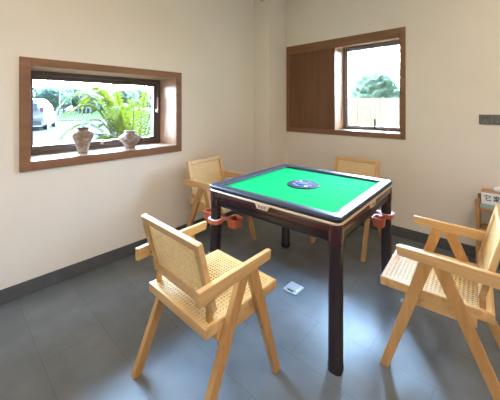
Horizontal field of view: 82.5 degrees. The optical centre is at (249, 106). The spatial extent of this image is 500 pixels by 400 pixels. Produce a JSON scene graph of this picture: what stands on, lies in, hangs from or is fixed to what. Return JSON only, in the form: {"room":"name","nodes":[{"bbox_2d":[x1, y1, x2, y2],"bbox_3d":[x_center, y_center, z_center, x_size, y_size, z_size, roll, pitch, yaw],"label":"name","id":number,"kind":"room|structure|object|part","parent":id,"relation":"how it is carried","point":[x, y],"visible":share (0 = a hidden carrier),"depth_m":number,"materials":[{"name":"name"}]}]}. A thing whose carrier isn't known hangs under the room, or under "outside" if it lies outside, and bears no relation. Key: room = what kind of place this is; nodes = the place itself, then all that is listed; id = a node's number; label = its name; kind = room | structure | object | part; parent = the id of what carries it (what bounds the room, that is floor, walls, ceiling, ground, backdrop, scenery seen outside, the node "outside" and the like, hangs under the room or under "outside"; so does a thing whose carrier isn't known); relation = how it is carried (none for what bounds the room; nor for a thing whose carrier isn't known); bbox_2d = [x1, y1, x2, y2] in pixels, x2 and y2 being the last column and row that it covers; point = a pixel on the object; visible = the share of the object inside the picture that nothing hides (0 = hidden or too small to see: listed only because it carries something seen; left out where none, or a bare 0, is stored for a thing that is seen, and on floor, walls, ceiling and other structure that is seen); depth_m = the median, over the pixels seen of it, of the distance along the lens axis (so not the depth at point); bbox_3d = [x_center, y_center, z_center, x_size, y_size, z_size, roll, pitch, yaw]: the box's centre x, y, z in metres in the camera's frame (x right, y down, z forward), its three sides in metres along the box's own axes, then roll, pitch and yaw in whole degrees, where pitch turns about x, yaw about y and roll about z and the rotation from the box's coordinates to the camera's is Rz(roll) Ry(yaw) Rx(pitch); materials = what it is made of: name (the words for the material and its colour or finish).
{"room":"mahjong room","nodes":[
{"label":"mahjong room","id":0,"kind":"room"},
{"bbox_2d":[33,118,150,144],"bbox_3d":[-8.295,1.377,21.296,19.900,0.245,100.000,0,0,43],"label":"driveway","id":1,"kind":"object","parent":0,"point":[41,136],"visible":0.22,"depth_m":14.60,"materials":[{"name":"concrete"}]},
{"bbox_2d":[33,99,56,129],"bbox_3d":[-12.625,0.395,16.653,1.830,1.720,4.350,0,0,-27],"label":"car","id":2,"kind":"object","parent":1,"relation":"on","point":[43,111],"visible":0.46,"depth_m":15.30,"materials":[{"name":"grey paint"}]},
{"bbox_2d":[56,109,150,120],"bbox_3d":[-55.789,1.365,65.231,109.500,0.270,220.000,0,0,43],"label":"meadow","id":3,"kind":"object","parent":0,"point":[95,115],"depth_m":41.24,"materials":[{"name":"green plant"}]},
{"bbox_2d":[33,87,44,92],"bbox_3d":[-54.168,-2.002,73.673,6.542,6.520,6.745,0,0,43],"label":"tree","id":4,"kind":"object","parent":3,"relation":"on","point":[35,89],"visible":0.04,"depth_m":72.13,"materials":[{"name":"green plant"}]},
{"bbox_2d":[33,86,71,110],"bbox_3d":[-36.006,-1.294,52.334,6.434,5.112,5.642,0,0,43],"label":"tree","id":5,"kind":"object","parent":3,"relation":"on","point":[50,94],"visible":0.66,"depth_m":50.73,"materials":[{"name":"green plant"}]},
{"bbox_2d":[58,89,60,114],"bbox_3d":[-29.508,-0.795,44.228,0.890,4.050,0.280,0,0,43],"label":"lamp post","id":6,"kind":"object","parent":3,"relation":"on","point":[58,89],"visible":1,"depth_m":44.35,"materials":[{"name":"grey metal"}]},
{"bbox_2d":[60,87,73,110],"bbox_3d":[-43.027,-1.706,65.388,6.449,5.931,6.224,0,0,43],"label":"tree","id":7,"kind":"object","parent":3,"relation":"on","point":[67,90],"visible":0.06,"depth_m":65.38,"materials":[{"name":"green plant"}]},
{"bbox_2d":[71,90,99,112],"bbox_3d":[-32.612,-0.980,56.899,5.180,5.102,6.510,0,0,-18],"label":"tree","id":8,"kind":"object","parent":3,"relation":"on","point":[75,99],"visible":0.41,"depth_m":54.83,"materials":[{"name":"green plant"}]},
{"bbox_2d":[94,89,111,111],"bbox_3d":[-37.837,-1.665,71.334,6.619,5.848,5.472,0,0,-3],"label":"tree","id":9,"kind":"object","parent":3,"relation":"on","point":[109,93],"visible":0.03,"depth_m":71.28,"materials":[{"name":"green plant"}]},
{"bbox_2d":[112,89,138,110],"bbox_3d":[-27.135,-1.386,61.847,6.089,5.287,5.985,0,0,43],"label":"tree","id":10,"kind":"object","parent":3,"relation":"on","point":[126,93],"visible":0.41,"depth_m":60.12,"materials":[{"name":"green plant"}]},
{"bbox_2d":[132,88,150,107],"bbox_3d":[-30.521,-1.950,78.692,5.704,6.417,5.970,0,0,43],"label":"tree","id":11,"kind":"object","parent":3,"relation":"on","point":[136,90],"visible":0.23,"depth_m":77.87,"materials":[{"name":"green plant"}]},
{"bbox_2d":[0,0,253,289],"bbox_3d":[-1.341,-0.150,2.644,0.420,3.000,5.260,0,0,43],"label":"wall","id":12,"kind":"structure","parent":0,"point":[52,219],"depth_m":2.51,"materials":[{"name":"paint"}]},
{"bbox_2d":[19,56,181,171],"bbox_3d":[-1.329,0.052,2.646,0.436,0.820,1.336,0,0,43],"label":"window","id":13,"kind":"structure","parent":12,"relation":"in","point":[166,87],"depth_m":2.54,"materials":[{"name":"brown wood"}]},
{"bbox_2d":[71,127,93,152],"bbox_3d":[-1.435,0.282,2.447,0.168,0.220,0.168,0,0,43],"label":"ceramic vase","id":14,"kind":"object","parent":13,"relation":"on","point":[82,137],"visible":0.99,"depth_m":2.40,"materials":[{"name":"beige ceramic"}]},
{"bbox_3d":[-1.438,0.047,2.747,0.067,0.622,1.138,0,0,43],"label":"opening sash","id":15,"kind":"part","parent":13,"relation":"part of","materials":[{"name":"brown metal"}]},
{"bbox_3d":[-1.431,0.047,2.740,0.078,0.690,1.206,0,0,43],"label":"sash","id":16,"kind":"part","parent":13,"relation":"part of","materials":[{"name":"brown metal"}]},
{"bbox_3d":[-1.335,0.400,2.652,0.419,0.015,1.210,0,0,43],"label":"sill","id":17,"kind":"part","parent":13,"relation":"part of","materials":[{"name":"brown wood"}]},
{"bbox_2d":[118,130,140,147],"bbox_3d":[-1.156,0.308,2.745,0.204,0.168,0.204,0,0,43],"label":"ceramic vase","id":18,"kind":"object","parent":13,"relation":"on","point":[129,139],"visible":0.99,"depth_m":2.69,"materials":[{"name":"beige ceramic"}]},
{"bbox_2d":[0,211,238,305],"bbox_3d":[-1.391,1.299,2.273,0.012,0.102,4.248,0,0,43],"label":"baseboard","id":19,"kind":"structure","parent":12,"relation":"attached to","point":[17,291],"depth_m":2.24,"materials":[{"name":"stone"}]},
{"bbox_2d":[0,213,499,399],"bbox_3d":[0.373,1.410,1.058,5.090,0.120,5.260,0,0,43],"label":"floor","id":20,"kind":"structure","parent":0,"point":[80,337],"depth_m":1.64,"materials":[{"name":"tile"}]},
{"bbox_2d":[131,213,279,399],"bbox_3d":[-0.219,0.946,1.451,0.531,0.807,0.548,0,0,43],"label":"cane chair","id":21,"kind":"object","parent":20,"relation":"on","point":[241,305],"visible":1,"depth_m":1.32,"materials":[{"name":"brown wood"}]},
{"bbox_3d":[-0.484,1.054,1.533,0.030,0.592,0.307,0,0,43],"label":"leg","id":22,"kind":"part","parent":21,"relation":"part of","materials":[{"name":"brown wood"}]},
{"bbox_3d":[-0.423,0.740,1.601,0.027,0.071,0.443,0,0,43],"label":"armrest","id":23,"kind":"part","parent":21,"relation":"part of","materials":[{"name":"brown wood"}]},
{"bbox_3d":[-0.344,0.699,1.316,0.476,0.312,0.102,0,0,43],"label":"frame","id":24,"kind":"part","parent":21,"relation":"part of","materials":[{"name":"brown wood"}]},
{"bbox_3d":[-0.191,0.925,1.481,0.468,0.044,0.467,0,0,43],"label":"seat frame","id":25,"kind":"part","parent":21,"relation":"part of","materials":[{"name":"brown wood"}]},
{"bbox_3d":[-0.191,0.902,1.481,0.449,0.004,0.448,0,0,43],"label":"cane seat","id":26,"kind":"part","parent":21,"relation":"part of","materials":[{"name":"beige wicker"}]},
{"bbox_3d":[-0.118,1.054,1.193,0.030,0.592,0.307,0,0,43],"label":"leg","id":27,"kind":"part","parent":21,"relation":"part of","materials":[{"name":"brown wood"}]},
{"bbox_3d":[-0.054,0.740,1.258,0.027,0.071,0.443,0,0,43],"label":"armrest","id":28,"kind":"part","parent":21,"relation":"part of","materials":[{"name":"brown wood"}]},
{"bbox_3d":[-0.049,0.968,1.312,0.030,0.041,0.290,0,0,43],"label":"rail","id":29,"kind":"part","parent":21,"relation":"part of","materials":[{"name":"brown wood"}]},
{"bbox_3d":[0.068,1.054,1.393,0.030,0.592,0.235,0,0,43],"label":"leg","id":30,"kind":"part","parent":21,"relation":"part of","materials":[{"name":"brown wood"}]},
{"bbox_2d":[183,156,256,239],"bbox_3d":[-0.303,0.946,2.874,0.548,0.807,0.531,0,0,39],"label":"cane chair","id":31,"kind":"object","parent":20,"relation":"on","point":[200,201],"visible":0.59,"depth_m":2.87,"materials":[{"name":"brown wood"}]},
{"bbox_3d":[-0.553,1.054,2.754,0.307,0.592,0.030,0,0,39],"label":"leg","id":32,"kind":"part","parent":31,"relation":"part of","materials":[{"name":"brown wood"}]},
{"bbox_3d":[-0.483,0.740,2.695,0.443,0.071,0.027,0,0,39],"label":"armrest","id":33,"kind":"part","parent":31,"relation":"part of","materials":[{"name":"brown wood"}]},
{"bbox_3d":[-0.447,0.699,2.989,0.102,0.312,0.476,0,0,39],"label":"frame","id":34,"kind":"part","parent":31,"relation":"part of","materials":[{"name":"brown wood"}]},
{"bbox_3d":[-0.340,1.054,2.584,0.235,0.592,0.030,0,0,39],"label":"leg","id":35,"kind":"part","parent":31,"relation":"part of","materials":[{"name":"brown wood"}]},
{"bbox_3d":[-0.272,0.925,2.848,0.467,0.044,0.468,0,0,39],"label":"seat frame","id":36,"kind":"part","parent":31,"relation":"part of","materials":[{"name":"brown wood"}]},
{"bbox_3d":[-0.169,0.740,3.089,0.443,0.071,0.027,0,0,39],"label":"armrest","id":37,"kind":"part","parent":31,"relation":"part of","materials":[{"name":"brown wood"}]},
{"bbox_3d":[-0.029,1.054,2.974,0.235,0.592,0.030,0,0,39],"label":"leg","id":38,"kind":"part","parent":31,"relation":"part of","materials":[{"name":"brown wood"}]},
{"bbox_2d":[283,281,304,295],"bbox_3d":[0.325,1.343,2.117,0.116,0.014,0.116,0,0,43],"label":"socket","id":39,"kind":"object","parent":20,"relation":"on","point":[292,287],"visible":1,"depth_m":2.11,"materials":[{"name":"silver metal"}]},
{"bbox_3d":[0.329,1.339,2.122,0.085,0.006,0.078,0,0,43],"label":"lid","id":40,"kind":"part","parent":39,"relation":"part of","materials":[{"name":"silver metal"}]},
{"bbox_2d":[209,164,391,375],"bbox_3d":[0.395,0.956,2.127,1.006,0.789,1.013,0,0,40],"label":"table","id":41,"kind":"object","parent":20,"relation":"on","point":[325,205],"visible":0.94,"depth_m":1.85,"materials":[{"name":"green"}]},
{"bbox_3d":[-0.254,0.997,2.078,0.079,0.706,0.079,0,0,40],"label":"leg","id":42,"kind":"part","parent":41,"relation":"part of","materials":[{"name":"black wood"}]},
{"bbox_2d":[203,208,243,228],"bbox_3d":[-0.224,0.828,2.101,0.338,0.064,0.171,0,0,40],"label":"cup holder","id":43,"kind":"object","parent":41,"relation":"attached to","point":[234,221],"visible":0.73,"depth_m":2.04,"materials":[{"name":"brown plastic"}]},
{"bbox_2d":[203,208,210,219],"bbox_3d":[-0.311,0.828,2.197,0.080,0.064,0.080,0,0,40],"label":"cup","id":44,"kind":"object","parent":43,"relation":"on","point":[207,212],"depth_m":2.18,"materials":[{"name":"brown plastic"}]},
{"bbox_2d":[226,214,243,228],"bbox_3d":[-0.109,0.828,2.051,0.098,0.064,0.098,0,0,40],"label":"cup","id":45,"kind":"object","parent":43,"relation":"on","point":[234,221],"depth_m":2.03,"materials":[{"name":"brown plastic"}]},
{"bbox_3d":[0.346,0.997,2.778,0.075,0.706,0.075,0,0,40],"label":"leg","id":46,"kind":"part","parent":41,"relation":"part of","materials":[{"name":"black wood"}]},
{"bbox_3d":[0.398,0.599,2.129,0.995,0.012,0.995,0,0,40],"label":"gold trim","id":47,"kind":"part","parent":41,"relation":"part of","materials":[{"name":"beige"}]},
{"bbox_3d":[0.445,0.997,1.475,0.075,0.706,0.087,0,0,40],"label":"leg","id":48,"kind":"part","parent":41,"relation":"part of","materials":[{"name":"black wood"}]},
{"bbox_2d":[367,210,393,227],"bbox_3d":[0.960,0.832,2.167,0.211,0.072,0.231,0,0,40],"label":"cup holder","id":49,"kind":"object","parent":41,"relation":"attached to","point":[379,220],"visible":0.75,"depth_m":2.10,"materials":[{"name":"brown plastic"}]},
{"bbox_2d":[372,214,386,227],"bbox_3d":[0.945,0.836,2.085,0.088,0.064,0.088,0,0,40],"label":"cup","id":50,"kind":"object","parent":49,"relation":"on","point":[379,221],"depth_m":2.06,"materials":[{"name":"brown plastic"}]},
{"bbox_3d":[1.045,0.997,2.180,0.073,0.706,0.073,0,0,40],"label":"leg","id":51,"kind":"part","parent":41,"relation":"part of","materials":[{"name":"black wood"}]},
{"bbox_2d":[310,156,383,261],"bbox_3d":[0.977,0.946,2.853,0.531,0.807,0.548,0,0,43],"label":"cane chair","id":52,"kind":"object","parent":20,"relation":"on","point":[338,159],"visible":0.27,"depth_m":2.92,"materials":[{"name":"brown wood"}]},
{"bbox_3d":[1.102,0.699,2.989,0.476,0.312,0.102,0,0,43],"label":"frame","id":53,"kind":"part","parent":52,"relation":"part of","materials":[{"name":"brown wood"}]},
{"bbox_3d":[1.058,1.054,2.572,0.030,0.592,0.235,0,0,43],"label":"leg","id":54,"kind":"part","parent":52,"relation":"part of","materials":[{"name":"brown wood"}]},
{"bbox_3d":[1.243,1.054,2.773,0.030,0.592,0.307,0,0,43],"label":"leg","id":55,"kind":"part","parent":52,"relation":"part of","materials":[{"name":"brown wood"}]},
{"bbox_2d":[380,205,499,399],"bbox_3d":[1.058,0.946,1.537,0.548,0.807,0.531,0,0,39],"label":"cane chair","id":56,"kind":"object","parent":20,"relation":"on","point":[481,278],"visible":1,"depth_m":1.39,"materials":[{"name":"brown wood"}]},
{"bbox_3d":[0.783,1.054,1.437,0.235,0.592,0.030,0,0,39],"label":"leg","id":57,"kind":"part","parent":56,"relation":"part of","materials":[{"name":"brown wood"}]},
{"bbox_3d":[1.095,1.054,1.826,0.235,0.592,0.030,0,0,39],"label":"leg","id":58,"kind":"part","parent":56,"relation":"part of","materials":[{"name":"brown wood"}]},
{"bbox_3d":[1.026,0.925,1.562,0.467,0.044,0.468,0,0,39],"label":"seat frame","id":59,"kind":"part","parent":56,"relation":"part of","materials":[{"name":"brown wood"}]},
{"bbox_3d":[1.026,0.902,1.562,0.448,0.004,0.449,0,0,39],"label":"cane seat","id":60,"kind":"part","parent":56,"relation":"part of","materials":[{"name":"beige wicker"}]},
{"bbox_3d":[0.910,0.968,1.374,0.290,0.041,0.030,0,0,39],"label":"rail","id":61,"kind":"part","parent":56,"relation":"part of","materials":[{"name":"brown wood"}]},
{"bbox_3d":[0.923,0.740,1.322,0.443,0.071,0.027,0,0,39],"label":"armrest","id":62,"kind":"part","parent":56,"relation":"part of","materials":[{"name":"brown wood"}]},
{"bbox_3d":[1.238,0.740,1.715,0.443,0.071,0.027,0,0,39],"label":"armrest","id":63,"kind":"part","parent":56,"relation":"part of","materials":[{"name":"brown wood"}]},
{"bbox_3d":[0.996,1.054,1.266,0.307,0.592,0.030,0,0,39],"label":"leg","id":64,"kind":"part","parent":56,"relation":"part of","materials":[{"name":"brown wood"}]},
{"bbox_3d":[1.308,1.054,1.656,0.307,0.592,0.030,0,0,39],"label":"leg","id":65,"kind":"part","parent":56,"relation":"part of","materials":[{"name":"brown wood"}]},
{"bbox_3d":[1.202,0.699,1.421,0.102,0.312,0.476,0,0,39],"label":"frame","id":66,"kind":"part","parent":56,"relation":"part of","materials":[{"name":"brown wood"}]},
{"bbox_2d":[476,193,494,263],"bbox_3d":[2.118,1.055,2.288,0.467,0.590,0.195,0,0,43],"label":"stand","id":67,"kind":"object","parent":20,"relation":"on","point":[480,207],"visible":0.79,"depth_m":2.37,"materials":[{"name":"orange wood"}]},
{"bbox_3d":[1.897,1.055,2.375,0.024,0.590,0.024,0,0,43],"label":"post","id":68,"kind":"part","parent":67,"relation":"part of","materials":[{"name":"orange wood"}]},
{"bbox_3d":[2.014,1.055,2.501,0.024,0.590,0.024,0,0,43],"label":"post","id":69,"kind":"part","parent":67,"relation":"part of","materials":[{"name":"orange wood"}]},
{"bbox_2d":[480,224,487,229],"bbox_3d":[2.118,1.027,2.288,0.419,0.016,0.155,0,0,43],"label":"shelf","id":70,"kind":"object","parent":67,"relation":"attached to","point":[482,226],"depth_m":2.43,"materials":[{"name":"orange wood"}]},
{"bbox_3d":[2.059,0.847,2.224,0.419,0.026,0.018,0,0,43],"label":"rail","id":71,"kind":"part","parent":67,"relation":"part of","materials":[{"name":"orange wood"}]},
{"bbox_2d":[480,202,494,209],"bbox_3d":[2.118,0.818,2.288,0.415,0.030,0.187,0,0,43],"label":"glass shelf","id":72,"kind":"object","parent":67,"relation":"attached to","point":[482,206],"depth_m":2.33,"materials":[{"name":"grey"}]},
{"bbox_2d":[481,186,499,205],"bbox_3d":[2.076,0.723,2.312,0.310,0.161,0.129,0,0,43],"label":"tissue box","id":73,"kind":"object","parent":67,"relation":"on","point":[488,196],"visible":1,"depth_m":2.34,"materials":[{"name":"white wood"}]},
{"bbox_2d":[254,0,285,171],"bbox_3d":[0.276,-0.150,3.893,0.258,3.000,0.395,0,0,43],"label":"pillar","id":74,"kind":"structure","parent":0,"point":[269,15],"depth_m":3.75,"materials":[{"name":"paint"}]},
{"bbox_2d":[286,0,499,246],"bbox_3d":[2.171,-0.150,2.693,4.670,3.000,0.417,0,0,43],"label":"wall","id":75,"kind":"structure","parent":0,"point":[446,158],"depth_m":2.79,"materials":[{"name":"paint"}]},
{"bbox_2d":[286,27,405,139],"bbox_3d":[1.194,-0.245,3.587,1.487,1.162,0.433,0,0,43],"label":"window","id":76,"kind":"structure","parent":75,"relation":"in","point":[317,73],"depth_m":3.57,"materials":[{"name":"brown wood"}]},
{"bbox_3d":[0.794,-0.222,3.691,0.659,1.020,0.029,0,0,43],"label":"shutter panel","id":77,"kind":"part","parent":76,"relation":"part of","materials":[{"name":"brown wood"}]},
{"bbox_3d":[1.439,0.282,3.371,0.722,0.015,0.416,0,0,43],"label":"sill","id":78,"kind":"part","parent":76,"relation":"part of","materials":[{"name":"brown wood"}]},
{"bbox_3d":[1.478,-0.239,3.413,0.718,1.028,0.082,0,0,43],"label":"sash","id":79,"kind":"part","parent":76,"relation":"part of","materials":[{"name":"brown"}]},
{"bbox_3d":[1.486,-0.237,3.422,0.666,0.980,0.062,0,0,43],"label":"opening sash","id":80,"kind":"part","parent":76,"relation":"part of","materials":[{"name":"grey"}]},
{"bbox_2d":[360,219,499,264],"bbox_3d":[2.047,1.299,2.516,4.212,0.102,0.012,0,0,43],"label":"baseboard","id":81,"kind":"structure","parent":75,"relation":"attached to","point":[469,250],"depth_m":2.83,"materials":[{"name":"stone"}]},
{"bbox_2d":[479,114,491,124],"bbox_3d":[2.064,0.110,2.501,0.086,0.086,0.012,0,0,43],"label":"wall socket","id":82,"kind":"object","parent":75,"relation":"attached to","point":[483,119],"visible":1,"depth_m":2.50,"materials":[{"name":"grey plastic"}]},
{"bbox_2d":[492,115,499,124],"bbox_3d":[2.127,0.110,2.440,0.086,0.086,0.015,0,0,43],"label":"wall switch","id":83,"kind":"object","parent":75,"relation":"attached to","point":[495,118],"visible":1,"depth_m":2.45,"materials":[{"name":"grey plastic"}]},
{"bbox_3d":[1.795,1.380,11.962,7.590,0.240,100.000,0,0,43],"label":"lawn","id":84,"kind":"structure","parent":0,"visible":0},
{"bbox_2d":[51,84,150,143],"bbox_3d":[-1.888,0.379,4.492,1.654,1.806,1.890,0,0,21],"label":"areca palm","id":85,"kind":"object","parent":84,"relation":"on","point":[116,113],"visible":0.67,"depth_m":4.13,"materials":[{"name":"green plant"}]},
{"bbox_2d":[350,70,398,97],"bbox_3d":[6.246,-0.246,14.669,3.075,3.308,2.802,0,0,43],"label":"tree","id":86,"kind":"object","parent":84,"relation":"on","point":[374,84],"visible":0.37,"depth_m":13.79,"materials":[{"name":"green plant"}]},
{"label":"outside","id":87,"kind":"structure","parent":0,"visible":0},
{"bbox_3d":[42.546,1.525,4.016,62.990,0.250,56.320,0,0,43],"label":"yard","id":88,"kind":"structure","parent":87,"visible":0},
{"bbox_2d":[350,98,398,126],"bbox_3d":[4.169,0.585,5.979,10.000,1.630,0.070,0,0,43],"label":"fence","id":89,"kind":"object","parent":88,"relation":"on","point":[363,111],"visible":0.09,"depth_m":6.97,"materials":[{"name":"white wood"}]}
]}

